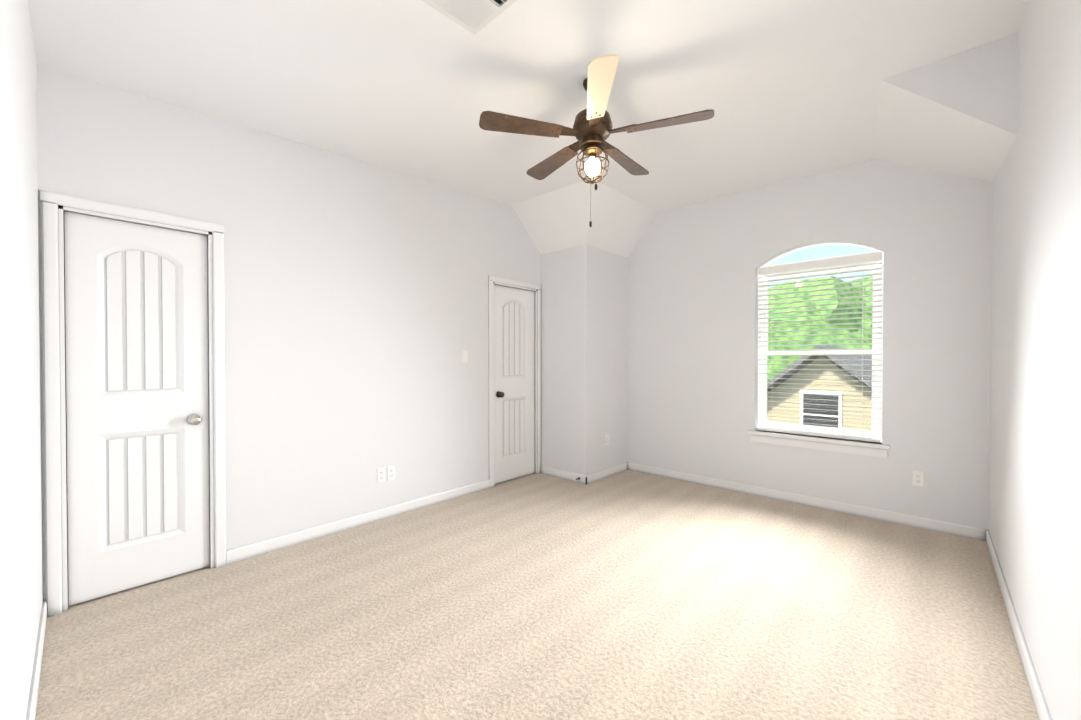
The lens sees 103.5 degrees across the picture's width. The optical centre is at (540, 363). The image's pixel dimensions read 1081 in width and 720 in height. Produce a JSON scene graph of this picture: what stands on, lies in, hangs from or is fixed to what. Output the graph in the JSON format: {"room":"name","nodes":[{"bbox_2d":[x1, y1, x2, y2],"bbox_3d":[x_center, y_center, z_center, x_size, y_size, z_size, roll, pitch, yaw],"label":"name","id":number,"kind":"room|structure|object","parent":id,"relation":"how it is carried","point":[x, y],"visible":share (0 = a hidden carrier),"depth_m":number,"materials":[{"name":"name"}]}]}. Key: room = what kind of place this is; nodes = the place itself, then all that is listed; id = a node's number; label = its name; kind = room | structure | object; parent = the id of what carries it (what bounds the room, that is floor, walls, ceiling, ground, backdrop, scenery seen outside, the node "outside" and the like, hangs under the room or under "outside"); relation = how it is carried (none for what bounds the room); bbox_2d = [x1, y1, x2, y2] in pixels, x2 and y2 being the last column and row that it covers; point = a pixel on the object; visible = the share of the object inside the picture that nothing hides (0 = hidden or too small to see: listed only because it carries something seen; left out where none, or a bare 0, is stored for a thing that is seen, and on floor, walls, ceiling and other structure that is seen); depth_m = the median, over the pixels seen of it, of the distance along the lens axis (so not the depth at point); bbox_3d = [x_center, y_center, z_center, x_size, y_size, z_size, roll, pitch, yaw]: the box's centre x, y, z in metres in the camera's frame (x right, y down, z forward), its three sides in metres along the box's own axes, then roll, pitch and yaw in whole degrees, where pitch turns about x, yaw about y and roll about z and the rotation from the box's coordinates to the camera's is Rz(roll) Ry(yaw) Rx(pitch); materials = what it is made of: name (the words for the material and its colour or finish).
{"room":"empty bedroom","nodes":[
{"label":"empty bedroom","id":0,"kind":"room"},
{"bbox_2d":[0,0,42,719],"bbox_3d":[-1.594,-0.271,1.213,2.686,3.065,0.120,1,1,43],"label":"wall","id":1,"kind":"structure","parent":0,"point":[21,592],"depth_m":1.34,"materials":[{"name":"white paint"}]},
{"bbox_2d":[26,600,46,719],"bbox_3d":[-1.505,1.219,1.237,2.566,0.085,0.014,1,1,43],"label":"baseboard","id":2,"kind":"structure","parent":1,"relation":"attached to","point":[34,688],"depth_m":1.67,"materials":[{"name":"white wood"}]},
{"bbox_2d":[36,64,540,599],"bbox_3d":[-1.003,-0.296,3.752,0.120,3.065,4.660,1,1,43],"label":"wall","id":3,"kind":"structure","parent":0,"point":[356,304],"depth_m":3.03,"materials":[{"name":"white paint"}]},
{"bbox_2d":[40,190,225,616],"bbox_3d":[-2.227,0.200,2.388,0.170,2.100,0.733,1,1,43],"label":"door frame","id":4,"kind":"structure","parent":3,"relation":"attached to","point":[133,381],"depth_m":2.34,"materials":[{"name":"white wood"}]},
{"bbox_2d":[226,479,489,564],"bbox_3d":[-1.228,1.197,3.423,0.014,0.085,2.129,1,1,43],"label":"baseboard","id":5,"kind":"structure","parent":3,"relation":"attached to","point":[330,528],"depth_m":3.16,"materials":[{"name":"white wood"}]},
{"bbox_2d":[377,467,384,482],"bbox_3d":[-1.266,0.890,3.384,0.009,0.115,0.070,1,1,43],"label":"outlet","id":6,"kind":"object","parent":3,"relation":"attached to","point":[380,475],"visible":1,"depth_m":3.38,"materials":[{"name":"white plastic"}]},
{"bbox_2d":[387,465,394,480],"bbox_3d":[-1.208,0.889,3.446,0.009,0.115,0.070,1,1,43],"label":"outlet","id":7,"kind":"object","parent":3,"relation":"attached to","point":[390,472],"visible":1,"depth_m":3.44,"materials":[{"name":"white plastic"}]},
{"bbox_2d":[462,350,467,361],"bbox_3d":[-0.705,-0.066,3.980,0.014,0.115,0.070,1,1,43],"label":"light switch","id":8,"kind":"object","parent":3,"relation":"attached to","point":[464,355],"visible":1,"depth_m":3.98,"materials":[{"name":"white plastic"}]},
{"bbox_2d":[488,275,541,487],"bbox_3d":[-0.281,0.179,4.505,0.170,2.100,0.760,1,1,43],"label":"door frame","id":9,"kind":"structure","parent":3,"relation":"attached to","point":[514,329],"depth_m":4.49,"materials":[{"name":"white wood"}]},
{"bbox_2d":[28,0,1027,257],"bbox_3d":[-0.192,-1.017,1.938,3.640,1.188,6.103,1,1,43],"label":"ceiling","id":10,"kind":"structure","parent":0,"point":[784,90],"depth_m":2.26,"materials":[{"name":"white paint"}]},
{"bbox_2d":[421,0,516,34],"bbox_3d":[-0.291,-1.501,1.683,0.400,0.039,0.400,1,1,43],"label":"ceiling vent","id":11,"kind":"object","parent":10,"relation":"in","point":[474,17],"visible":1,"depth_m":1.81,"materials":[{"name":"white"}]},
{"bbox_2d":[479,54,713,226],"bbox_3d":[0.306,-1.170,2.397,1.206,0.790,1.177,1,1,43],"label":"ceiling fan","id":12,"kind":"object","parent":10,"relation":"hanging from","point":[591,130],"visible":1,"depth_m":2.28,"materials":[{"name":"brown wood"}]},
{"bbox_2d":[873,80,1016,181],"bbox_3d":[2.526,-1.341,2.738,0.724,0.555,1.243,1,1,43],"label":"ceiling slope","id":13,"kind":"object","parent":10,"relation":"attached to","point":[915,130],"visible":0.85,"depth_m":2.62,"materials":[{"name":"white paint"}]},
{"bbox_2d":[35,470,1038,719],"bbox_3d":[-0.192,1.304,1.962,3.760,0.100,6.223,1,1,43],"label":"floor","id":14,"kind":"structure","parent":0,"point":[627,594],"depth_m":2.05,"materials":[{"name":"carpet"}]},
{"bbox_2d":[541,244,626,475],"bbox_3d":[0.501,-0.307,4.834,0.631,3.065,0.791,1,1,43],"label":"wall","id":15,"kind":"structure","parent":0,"point":[584,351],"depth_m":4.55,"materials":[{"name":"white paint"}]},
{"bbox_2d":[541,465,581,482],"bbox_3d":[0.229,1.186,4.553,0.630,0.085,0.014,1,1,43],"label":"baseboard","id":16,"kind":"structure","parent":15,"relation":"attached to","point":[550,471],"depth_m":4.55,"materials":[{"name":"white wood"}]},
{"bbox_2d":[582,462,629,484],"bbox_3d":[0.720,1.185,4.611,0.014,0.085,0.765,1,1,43],"label":"baseboard","id":17,"kind":"structure","parent":15,"relation":"attached to","point":[596,476],"depth_m":4.58,"materials":[{"name":"white wood"}]},
{"bbox_2d":[605,434,608,444],"bbox_3d":[0.725,0.828,4.616,0.009,0.115,0.070,1,1,43],"label":"outlet","id":18,"kind":"object","parent":15,"relation":"attached to","point":[606,439],"visible":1,"depth_m":4.61,"materials":[{"name":"white plastic"}]},
{"bbox_2d":[627,159,991,528],"bbox_3d":[1.883,-0.301,4.203,3.760,3.065,0.150,1,1,43],"label":"wall","id":19,"kind":"structure","parent":0,"point":[692,341],"depth_m":3.57,"materials":[{"name":"white paint"}]},
{"bbox_2d":[630,463,981,540],"bbox_3d":[2.046,1.192,3.958,2.849,0.085,0.014,1,1,43],"label":"baseboard","id":20,"kind":"structure","parent":19,"relation":"attached to","point":[966,531],"depth_m":3.60,"materials":[{"name":"white wood"}]},
{"bbox_2d":[748,243,889,457],"bbox_3d":[2.390,-0.153,3.712,1.034,1.780,0.180,1,1,43],"label":"window","id":21,"kind":"structure","parent":19,"relation":"in","point":[875,449],"depth_m":3.67,"materials":[{"name":"white plastic"}]},
{"bbox_2d":[757,252,882,442],"bbox_3d":[2.382,-0.130,3.702,0.918,1.517,0.082,1,1,43],"label":"window blinds","id":22,"kind":"object","parent":21,"relation":"attached to","point":[845,260],"visible":0.92,"depth_m":3.66,"materials":[{"name":"white plastic"}]},
{"bbox_2d":[912,470,923,486],"bbox_3d":[2.852,0.872,3.217,0.070,0.115,0.009,1,1,43],"label":"outlet","id":23,"kind":"object","parent":19,"relation":"attached to","point":[917,478],"visible":1,"depth_m":3.21,"materials":[{"name":"white plastic"}]},
{"bbox_2d":[989,0,1080,719],"bbox_3d":[1.148,-0.266,0.714,0.120,3.065,6.223,1,1,43],"label":"wall","id":24,"kind":"structure","parent":0,"point":[1035,464],"depth_m":1.57,"materials":[{"name":"white paint"}]},
{"bbox_2d":[982,528,1051,719],"bbox_3d":[1.628,1.218,1.350,0.014,0.085,4.420,1,1,43],"label":"baseboard","id":25,"kind":"structure","parent":24,"relation":"attached to","point":[1043,713],"depth_m":1.84,"materials":[{"name":"white wood"}]},
{"label":"outside","id":26,"kind":"structure","parent":0,"visible":0},
{"bbox_3d":[25.185,4.399,27.498,80.000,0.200,65.317,1,1,43],"label":"lawn","id":27,"kind":"structure","parent":26,"visible":0},
{"bbox_2d":[767,345,871,430],"bbox_3d":[9.683,1.985,13.414,5.700,4.910,9.700,1,1,43],"label":"house","id":28,"kind":"structure","parent":27,"relation":"on","point":[828,417],"depth_m":10.09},
{"bbox_2d":[767,276,872,380],"bbox_3d":[14.542,-0.924,23.758,33.364,10.496,35.193,1,1,43],"label":"trees","id":29,"kind":"object","parent":27,"relation":"on","point":[818,322],"depth_m":21.19,"materials":[{"name":"green plant"}]}
]}

